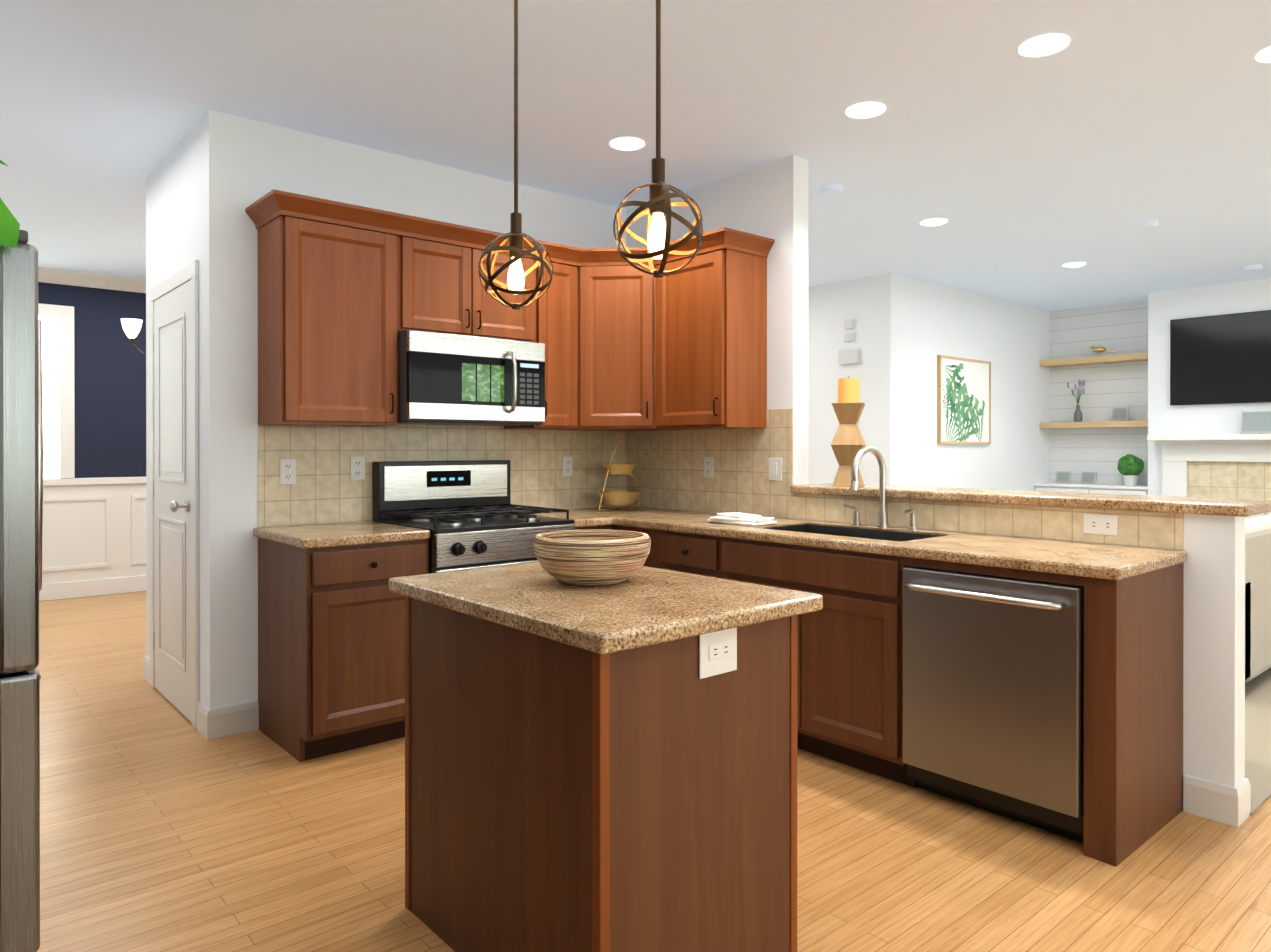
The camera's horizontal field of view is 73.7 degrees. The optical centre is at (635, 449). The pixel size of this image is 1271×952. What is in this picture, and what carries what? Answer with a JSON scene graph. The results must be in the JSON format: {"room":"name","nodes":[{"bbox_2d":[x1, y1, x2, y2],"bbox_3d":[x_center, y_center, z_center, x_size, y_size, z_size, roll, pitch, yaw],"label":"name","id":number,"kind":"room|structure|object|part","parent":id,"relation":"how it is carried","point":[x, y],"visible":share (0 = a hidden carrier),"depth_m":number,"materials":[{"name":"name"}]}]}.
{"room":"kitchen","nodes":[
{"label":"kitchen","id":0,"kind":"room"},
{"bbox_2d":[38,282,145,583],"bbox_3d":[-3.397,-0.122,8.380,7.040,2.740,0.130,0,0,-41],"label":"wall","id":1,"kind":"structure","parent":0,"point":[110,392],"depth_m":7.28,"materials":[{"name":"blue paint"}]},
{"bbox_2d":[38,267,145,600],"bbox_3d":[-3.334,-0.121,8.307,7.040,2.740,0.085,0,0,-41],"label":"trim","id":2,"kind":"structure","parent":1,"relation":"attached to","point":[57,339],"depth_m":7.08,"materials":[{"name":"white wood"}]},
{"bbox_2d":[146,110,626,709],"bbox_3d":[-1.326,-0.112,4.990,2.500,2.740,1.270,0,0,-41],"label":"wall","id":3,"kind":"structure","parent":0,"point":[212,176],"depth_m":3.81,"materials":[{"name":"white paint"}]},
{"bbox_2d":[143,655,149,682],"bbox_3d":[-2.583,1.196,4.755,0.314,0.125,0.014,0,0,-41],"label":"baseboard","id":4,"kind":"structure","parent":3,"relation":"attached to","point":[146,661],"depth_m":4.59,"materials":[{"name":"white paint"}]},
{"bbox_2d":[153,280,190,721],"bbox_3d":[-2.308,0.238,4.145,0.090,2.029,0.789,0,0,-41],"label":"pantry door","id":5,"kind":"structure","parent":3,"relation":"in","point":[172,494],"depth_m":4.13,"materials":[{"name":"white"}]},
{"bbox_2d":[149,259,198,728],"bbox_3d":[-2.275,0.203,4.163,0.017,2.115,0.930,0,0,-41],"label":"door frame","id":6,"kind":"structure","parent":3,"relation":"attached to","point":[181,276],"depth_m":3.84,"materials":[{"name":"white wood"}]},
{"bbox_2d":[253,190,404,426],"bbox_3d":[-1.397,-0.593,3.870,0.530,0.965,0.321,0,0,-41],"label":"upper cabinet","id":7,"kind":"object","parent":3,"relation":"attached to","point":[347,293],"depth_m":3.73,"materials":[{"name":"brown wood"}]},
{"bbox_2d":[258,424,625,526],"bbox_3d":[-0.878,0.094,4.533,2.180,0.509,0.006,0,0,-41],"label":"wall tile","id":8,"kind":"structure","parent":3,"relation":"attached to","point":[324,489],"depth_m":4.28,"materials":[{"name":"beige tile"}]},
{"bbox_2d":[280,459,295,483],"bbox_3d":[-1.599,0.103,3.899,0.072,0.115,0.008,0,0,-41],"label":"electrical outlet","id":9,"kind":"object","parent":8,"relation":"attached to","point":[287,471],"visible":1,"depth_m":3.90,"materials":[{"name":"white plastic"}]},
{"bbox_2d":[350,457,364,479],"bbox_3d":[-1.349,0.093,4.115,0.072,0.115,0.008,0,0,-41],"label":"electrical outlet","id":10,"kind":"object","parent":8,"relation":"attached to","point":[357,468],"visible":1,"depth_m":4.11,"materials":[{"name":"white plastic"}]},
{"bbox_2d":[562,457,572,475],"bbox_3d":[-0.396,0.100,4.939,0.072,0.115,0.008,0,0,-41],"label":"electrical outlet","id":11,"kind":"object","parent":8,"relation":"attached to","point":[567,466],"visible":1,"depth_m":4.93,"materials":[{"name":"white plastic"}]},
{"bbox_2d":[405,215,536,341],"bbox_3d":[-0.909,-0.815,4.291,0.760,0.522,0.321,0,0,-41],"label":"upper cabinet","id":12,"kind":"object","parent":3,"relation":"attached to","point":[445,293],"depth_m":4.12,"materials":[{"name":"brown wood"}]},
{"bbox_2d":[398,330,544,425],"bbox_3d":[-0.856,-0.337,4.232,0.750,0.421,0.470,0,0,-41],"label":"microwave","id":13,"kind":"object","parent":12,"relation":"attached to","point":[448,379],"visible":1,"depth_m":4.07,"materials":[{"name":"silver metal"}]},
{"bbox_2d":[504,240,572,429],"bbox_3d":[-0.481,-0.595,4.632,0.331,0.965,0.366,0,0,-41],"label":"upper cabinet","id":14,"kind":"object","parent":3,"relation":"attached to","point":[555,306],"depth_m":4.52,"materials":[{"name":"brown wood"}]},
{"bbox_2d":[573,247,660,430],"bbox_3d":[-0.088,-0.595,4.766,0.669,0.965,0.677,0,0,-41],"label":"upper cabinet","id":15,"kind":"object","parent":3,"relation":"attached to","point":[615,302],"depth_m":4.59,"materials":[{"name":"brown wood"}]},
{"bbox_2d":[0,0,1270,310],"bbox_3d":[1.377,-1.533,5.491,10.750,0.100,12.900,0,0,-41],"label":"ceiling","id":16,"kind":"structure","parent":0,"point":[1104,132],"depth_m":3.70,"materials":[{"name":"white paint"}]},
{"bbox_2d":[121,318,145,356],"bbox_3d":[-3.376,-1.025,6.341,0.827,0.919,0.863,0,0,-41],"label":"dining chandelier","id":17,"kind":"object","parent":16,"relation":"hanging from","point":[131,328],"visible":0.12,"depth_m":6.08,"materials":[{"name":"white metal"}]},
{"bbox_2d":[479,0,552,308],"bbox_3d":[-0.340,-0.937,2.409,0.209,1.073,0.209,0,0,-41],"label":"pendant light","id":18,"kind":"object","parent":16,"relation":"hanging from","point":[515,236],"visible":1,"depth_m":2.40,"materials":[{"name":"brown metal"}]},
{"bbox_2d":[610,137,644,150],"bbox_3d":[-0.040,-1.472,4.095,0.170,0.013,0.170,0,0,-41],"label":"recessed light","id":19,"kind":"object","parent":16,"relation":"in","point":[627,143],"visible":0.98,"depth_m":4.07,"materials":[{"name":"white"}]},
{"bbox_2d":[613,0,702,277],"bbox_3d":[0.053,-0.936,1.956,0.210,1.073,0.210,0,0,-41],"label":"pendant light","id":20,"kind":"object","parent":16,"relation":"hanging from","point":[659,204],"visible":1,"depth_m":1.94,"materials":[{"name":"brown metal"}]},
{"bbox_2d":[820,184,843,195],"bbox_3d":[1.109,-1.463,4.784,0.130,0.034,0.130,0,0,-41],"label":"smoke detector","id":21,"kind":"object","parent":16,"relation":"attached to","point":[831,189],"visible":1,"depth_m":4.75,"materials":[{"name":"white plastic"}]},
{"bbox_2d":[845,102,885,118],"bbox_3d":[1.001,-1.471,3.686,0.170,0.013,0.170,0,0,-41],"label":"recessed light","id":22,"kind":"object","parent":16,"relation":"in","point":[864,110],"visible":0.98,"depth_m":3.67,"materials":[{"name":"white"}]},
{"bbox_2d":[920,218,947,225],"bbox_3d":[1.942,-1.476,5.517,0.170,0.013,0.170,0,0,-41],"label":"recessed light","id":23,"kind":"object","parent":16,"relation":"in","point":[934,222],"visible":0.98,"depth_m":5.49,"materials":[{"name":"white"}]},
{"bbox_2d":[1018,33,1069,56],"bbox_3d":[1.489,-1.469,3.090,0.170,0.013,0.170,0,0,-41],"label":"recessed light","id":24,"kind":"object","parent":16,"relation":"in","point":[1043,45],"visible":0.98,"depth_m":3.07,"materials":[{"name":"white"}]},
{"bbox_2d":[1063,262,1085,266],"bbox_3d":[3.525,-1.480,6.806,0.170,0.013,0.170,0,0,-41],"label":"recessed light","id":25,"kind":"object","parent":16,"relation":"in","point":[1075,264],"visible":0.98,"depth_m":6.78,"materials":[{"name":"white"}]},
{"bbox_2d":[1136,220,1158,229],"bbox_3d":[3.348,-1.466,5.543,0.130,0.034,0.130,0,0,-41],"label":"smoke detector","id":26,"kind":"object","parent":16,"relation":"attached to","point":[1147,225],"visible":1,"depth_m":5.51,"materials":[{"name":"white plastic"}]},
{"bbox_2d":[1243,264,1262,271],"bbox_3d":[5.012,-1.469,6.875,0.130,0.034,0.130,0,0,-41],"label":"smoke detector","id":27,"kind":"object","parent":16,"relation":"attached to","point":[1256,267],"visible":1,"depth_m":6.84,"materials":[{"name":"white plastic"}]},
{"bbox_2d":[1255,46,1270,62],"bbox_3d":[2.400,-1.469,3.137,0.170,0.013,0.170,0,0,-41],"label":"recessed light","id":28,"kind":"object","parent":16,"relation":"in","point":[1263,56],"visible":0.98,"depth_m":3.16,"materials":[{"name":"white"}]},
{"bbox_2d":[36,591,1270,951],"bbox_3d":[1.377,1.307,5.499,10.750,0.100,12.900,0,0,-41],"label":"floor","id":29,"kind":"structure","parent":0,"point":[166,825],"depth_m":2.63,"materials":[{"name":"brown wood"}]},
{"bbox_2d":[0,230,42,951],"bbox_3d":[-2.010,0.370,2.100,0.883,1.793,0.910,0,0,-41],"label":"refrigerator","id":30,"kind":"object","parent":29,"relation":"on","point":[21,463],"visible":0.88,"depth_m":1.99,"materials":[{"name":"silver metal"}]},
{"bbox_2d":[0,160,19,246],"bbox_3d":[-1.781,-0.697,1.860,0.677,0.477,0.650,0,0,-41],"label":"potted plant","id":31,"kind":"object","parent":30,"relation":"on","point":[9,228],"visible":1,"depth_m":1.91,"materials":[{"name":"green plant"}]},
{"bbox_2d":[258,537,428,761],"bbox_3d":[-1.297,0.828,3.759,0.531,0.868,0.626,0,0,-41],"label":"base cabinet","id":32,"kind":"object","parent":29,"relation":"on","point":[330,650],"depth_m":3.51,"materials":[{"name":"brown wood"}]},
{"bbox_2d":[253,521,429,548],"bbox_3d":[-1.304,0.372,3.745,0.553,0.040,0.627,0,0,-41],"label":"countertop","id":33,"kind":"structure","parent":32,"relation":"on","point":[309,536],"depth_m":3.59,"materials":[{"name":"beige stone"}]},
{"bbox_2d":[373,460,574,573],"bbox_3d":[-0.772,0.661,4.138,0.750,1.200,0.730,0,0,-41],"label":"range","id":34,"kind":"object","parent":29,"relation":"on","point":[467,515],"visible":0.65,"depth_m":4.13,"materials":[{"name":"silver metal"}]},
{"bbox_2d":[575,526,601,529],"bbox_3d":[-0.415,0.826,4.521,0.280,0.868,0.626,0,0,-41],"label":"base cabinet","id":35,"kind":"object","parent":29,"relation":"on","point":[593,527],"depth_m":4.29,"materials":[{"name":"brown wood"}]},
{"bbox_2d":[533,510,612,527],"bbox_3d":[-0.422,0.370,4.501,0.243,0.040,0.637,0,0,-41],"label":"countertop","id":36,"kind":"structure","parent":35,"relation":"on","point":[583,518],"depth_m":4.35,"materials":[{"name":"beige stone"}]},
{"bbox_2d":[567,506,1186,579],"bbox_3d":[0.692,0.371,3.885,0.637,0.040,3.027,0,0,-41],"label":"countertop","id":37,"kind":"structure","parent":35,"relation":"on","point":[1108,562],"depth_m":3.14,"materials":[{"name":"beige stone"}]},
{"bbox_2d":[597,431,641,510],"bbox_3d":[-0.091,0.122,4.862,0.308,0.448,0.223,0,0,-41],"label":"wire basket stand","id":38,"kind":"object","parent":37,"relation":"on","point":[616,497],"visible":1,"depth_m":4.80,"materials":[{"name":"gold wicker"}]},
{"bbox_2d":[707,512,776,525],"bbox_3d":[0.501,0.330,4.017,0.220,0.041,0.294,0,0,-41],"label":"folded towel","id":39,"kind":"object","parent":37,"relation":"on","point":[740,518],"visible":1,"depth_m":3.96,"materials":[{"name":"white fabric"}]},
{"bbox_2d":[843,446,917,529],"bbox_3d":[1.035,0.168,3.743,0.265,0.366,0.338,0,0,-41],"label":"faucet","id":40,"kind":"object","parent":37,"relation":"on","point":[882,512],"visible":1,"depth_m":3.79,"materials":[{"name":"silver metal"}]},
{"bbox_2d":[389,562,822,951],"bbox_3d":[-0.111,0.811,2.219,0.700,0.910,0.955,0,0,-41],"label":"kitchen island","id":41,"kind":"object","parent":29,"relation":"on","point":[604,768],"visible":0.96,"depth_m":1.93,"materials":[{"name":"brown wood"}]},
{"bbox_2d":[533,529,650,585],"bbox_3d":[-0.116,0.292,2.276,0.316,0.125,0.316,0,0,-41],"label":"woven bowl","id":42,"kind":"object","parent":41,"relation":"on","point":[594,557],"visible":1,"depth_m":2.16,"materials":[{"name":"wicker"}]},
{"bbox_2d":[699,627,736,678],"bbox_3d":[0.187,0.452,1.903,0.120,0.108,0.008,0,0,-41],"label":"outlet","id":43,"kind":"object","parent":41,"relation":"attached to","point":[717,652],"visible":0.85,"depth_m":1.90,"materials":[{"name":"white plastic"}]},
{"bbox_2d":[602,525,669,569],"bbox_3d":[0.230,0.826,4.395,0.679,0.868,0.449,0,0,-41],"label":"base cabinet","id":44,"kind":"object","parent":29,"relation":"on","point":[659,555],"depth_m":4.13,"materials":[{"name":"brown wood"}]},
{"bbox_2d":[670,524,821,719],"bbox_3d":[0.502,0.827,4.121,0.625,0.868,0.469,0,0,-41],"label":"base cabinet","id":45,"kind":"object","parent":29,"relation":"on","point":[786,566],"depth_m":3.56,"materials":[{"name":"brown wood"}]},
{"bbox_2d":[903,566,1083,841],"bbox_3d":[1.351,0.845,3.014,0.590,0.830,0.617,0,0,-41],"label":"dishwasher","id":46,"kind":"object","parent":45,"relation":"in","point":[993,693],"visible":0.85,"depth_m":2.83,"materials":[{"name":"silver metal"}]},
{"bbox_2d":[1034,482,1147,494],"bbox_3d":[4.685,0.803,8.636,0.404,0.890,1.078,0,0,-41],"label":"base cabinet","id":47,"kind":"object","parent":29,"relation":"on","point":[1123,489],"visible":0.23,"depth_m":8.51,"materials":[{"name":"white"}]},
{"bbox_2d":[1056,471,1071,482],"bbox_3d":[4.503,0.293,8.900,0.085,0.123,0.153,0,0,-41],"label":"framed picture","id":48,"kind":"object","parent":47,"relation":"on","point":[1063,476],"visible":1,"depth_m":8.89,"materials":[{"name":"silver metal"}]},
{"bbox_2d":[1081,472,1096,483],"bbox_3d":[4.678,0.293,8.733,0.078,0.123,0.152,0,0,-41],"label":"framed picture","id":49,"kind":"object","parent":47,"relation":"on","point":[1088,477],"visible":1,"depth_m":8.72,"materials":[{"name":"silver metal"}]},
{"bbox_2d":[1117,454,1143,485],"bbox_3d":[4.911,0.202,8.400,0.227,0.310,0.233,0,0,-41],"label":"topiary","id":50,"kind":"object","parent":47,"relation":"on","point":[1130,467],"visible":1,"depth_m":8.35,"materials":[{"name":"green plant"}]},
{"bbox_2d":[1147,434,1270,499],"bbox_3d":[5.308,0.559,7.256,0.499,1.385,1.700,0,0,-41],"label":"fireplace mantel","id":51,"kind":"object","parent":29,"relation":"on","point":[1231,466],"visible":0.48,"depth_m":7.64,"materials":[{"name":"tile"}]},
{"bbox_2d":[1240,410,1270,433],"bbox_3d":[5.450,-0.238,7.377,0.099,0.202,0.290,0,0,-41],"label":"framed picture","id":52,"kind":"object","parent":51,"relation":"on","point":[1256,421],"visible":1,"depth_m":7.38,"materials":[{"name":"silver metal"}]},
{"bbox_2d":[1245,667,1270,815],"bbox_3d":[3.310,1.249,6.053,5.900,0.012,3.190,0,0,-41],"label":"floor carpet","id":53,"kind":"object","parent":29,"relation":"on","point":[1258,731],"visible":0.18,"depth_m":3.66,"materials":[{"name":"beige carpet"}]},
{"bbox_2d":[1245,512,1270,682],"bbox_3d":[3.487,0.801,5.273,2.150,0.888,1.000,0,0,-41],"label":"sofa","id":54,"kind":"object","parent":53,"relation":"on","point":[1257,594],"visible":0.15,"depth_m":4.39,"materials":[{"name":"beige fabric"}]},
{"bbox_2d":[808,275,877,484],"bbox_3d":[1.179,-0.122,8.377,0.120,2.740,2.880,0,0,-41],"label":"wall","id":55,"kind":"structure","parent":0,"point":[832,307],"depth_m":7.58,"materials":[{"name":"white paint"}]},
{"bbox_2d":[838,348,859,364],"bbox_3d":[1.875,-0.814,7.443,0.044,0.130,0.200,0,0,-41],"label":"switch","id":56,"kind":"object","parent":55,"relation":"attached to","point":[848,356],"depth_m":7.41,"materials":[{"name":"white plastic"}]},
{"bbox_2d":[844,319,854,328],"bbox_3d":[1.880,-1.099,7.447,0.029,0.080,0.090,0,0,-41],"label":"switch","id":57,"kind":"object","parent":55,"relation":"attached to","point":[848,324],"depth_m":7.43,"materials":[{"name":"white plastic"}]},
{"bbox_2d":[844,333,854,341],"bbox_3d":[1.882,-0.984,7.450,0.024,0.070,0.100,0,0,-41],"label":"switch","id":58,"kind":"object","parent":55,"relation":"attached to","point":[848,337],"depth_m":7.44,"materials":[{"name":"white plastic"}]},
{"bbox_2d":[627,155,1244,809],"bbox_3d":[1.026,-0.109,4.088,0.120,2.740,3.170,0,0,-41],"label":"wall","id":59,"kind":"structure","parent":0,"point":[1214,667],"depth_m":3.36,"materials":[{"name":"white paint"}]},
{"bbox_2d":[657,227,772,429],"bbox_3d":[0.355,-0.594,4.486,0.366,0.965,0.571,0,0,-41],"label":"upper cabinet","id":60,"kind":"object","parent":59,"relation":"attached to","point":[712,311],"depth_m":4.31,"materials":[{"name":"brown wood"}]},
{"bbox_2d":[626,409,1183,549],"bbox_3d":[0.931,0.073,4.101,0.006,0.554,3.013,0,0,-41],"label":"wall tile","id":61,"kind":"structure","parent":59,"relation":"attached to","point":[668,471],"depth_m":4.31,"materials":[{"name":"beige tile"}]},
{"bbox_2d":[704,457,713,477],"bbox_3d":[0.406,0.101,4.696,0.008,0.115,0.072,0,0,-41],"label":"electrical outlet","id":62,"kind":"object","parent":61,"relation":"attached to","point":[708,467],"visible":1,"depth_m":4.69,"materials":[{"name":"white plastic"}]},
{"bbox_2d":[768,458,781,480],"bbox_3d":[0.714,0.102,4.341,0.008,0.115,0.085,0,0,-41],"label":"light switch","id":63,"kind":"object","parent":61,"relation":"attached to","point":[774,468],"visible":1,"depth_m":4.34,"materials":[{"name":"white plastic"}]},
{"bbox_2d":[1083,514,1117,535],"bbox_3d":[1.734,0.281,3.161,0.008,0.074,0.120,0,0,-41],"label":"outlet","id":64,"kind":"object","parent":61,"relation":"attached to","point":[1100,524],"visible":1,"depth_m":3.16,"materials":[{"name":"white plastic"}]},
{"bbox_2d":[790,483,1270,516],"bbox_3d":[1.533,0.201,3.637,0.365,0.040,1.913,0,0,-41],"label":"bar","id":65,"kind":"object","parent":59,"relation":"on","point":[1211,506],"visible":0.88,"depth_m":3.29,"materials":[{"name":"beige stone"}]},
{"bbox_2d":[831,376,865,486],"bbox_3d":[1.031,-0.087,4.099,0.150,0.532,0.150,0,0,21],"label":"candle holder","id":66,"kind":"object","parent":65,"relation":"on","point":[848,443],"visible":0.92,"depth_m":4.05,"materials":[{"name":"brown wood"}]},
{"bbox_2d":[1184,775,1250,822],"bbox_3d":[1.498,1.200,3.631,0.038,0.125,1.884,0,0,-41],"label":"baseboard","id":67,"kind":"structure","parent":59,"relation":"attached to","point":[1221,803],"depth_m":2.89,"materials":[{"name":"white wood"}]},
{"bbox_2d":[878,273,1049,490],"bbox_3d":[3.342,-0.121,8.245,3.220,2.740,0.150,0,0,-41],"label":"wall","id":68,"kind":"structure","parent":0,"point":[922,325],"depth_m":7.90,"materials":[{"name":"white paint"}]},
{"bbox_3d":[3.091,-0.450,7.946,0.950,0.800,0.028,0,0,-41],"label":"palm art frame","id":69,"kind":"part","parent":68,"relation":"part of","materials":[{"name":"paper"}]},
{"bbox_2d":[1148,278,1270,495],"bbox_3d":[5.649,-0.119,7.549,0.400,2.740,1.820,0,0,-41],"label":"wall","id":70,"kind":"structure","parent":0,"point":[1165,417],"depth_m":7.88,"materials":[{"name":"white paint"}]},
{"bbox_2d":[1170,310,1270,405],"bbox_3d":[5.497,-0.809,7.376,0.044,0.800,1.480,0,0,-41],"label":"wall-mounted tv","id":71,"kind":"object","parent":70,"relation":"attached to","point":[1221,359],"visible":0.96,"depth_m":7.61,"materials":[{"name":"black plastic"}]},
{"bbox_3d":[6.898,-0.116,6.501,0.120,2.740,7.200,0,0,-41],"label":"wall","id":72,"kind":"structure","parent":0,"visible":0},
{"bbox_2d":[1050,300,1147,484],"bbox_3d":[4.847,-0.123,8.773,0.012,2.740,1.080,0,0,-41],"label":"wall","id":73,"kind":"structure","parent":72,"relation":"attached to","point":[1120,328],"depth_m":8.80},
{"bbox_2d":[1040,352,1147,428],"bbox_3d":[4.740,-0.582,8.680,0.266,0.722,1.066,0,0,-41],"label":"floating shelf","id":74,"kind":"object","parent":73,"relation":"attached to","point":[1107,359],"visible":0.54,"depth_m":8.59,"materials":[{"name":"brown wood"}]},
{"bbox_2d":[1067,379,1084,421],"bbox_3d":[4.616,-0.508,8.848,0.157,0.448,0.189,0,0,-41],"label":"vase","id":75,"kind":"object","parent":74,"relation":"on","point":[1078,416],"visible":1,"depth_m":8.81,"materials":[{"name":"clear glass"}]},
{"bbox_2d":[1089,345,1116,355],"bbox_3d":[4.773,-1.005,8.655,0.096,0.123,0.249,0,0,-41],"label":"figurine","id":76,"kind":"object","parent":74,"relation":"on","point":[1099,349],"visible":0.94,"depth_m":8.65,"materials":[{"name":"gold metal"}]},
{"bbox_2d":[1112,407,1128,420],"bbox_3d":[4.898,-0.353,8.551,0.091,0.133,0.163,0,0,-41],"label":"framed picture","id":77,"kind":"object","parent":74,"relation":"on","point":[1120,414],"visible":1,"depth_m":8.54,"materials":[{"name":"silver metal"}]}
]}

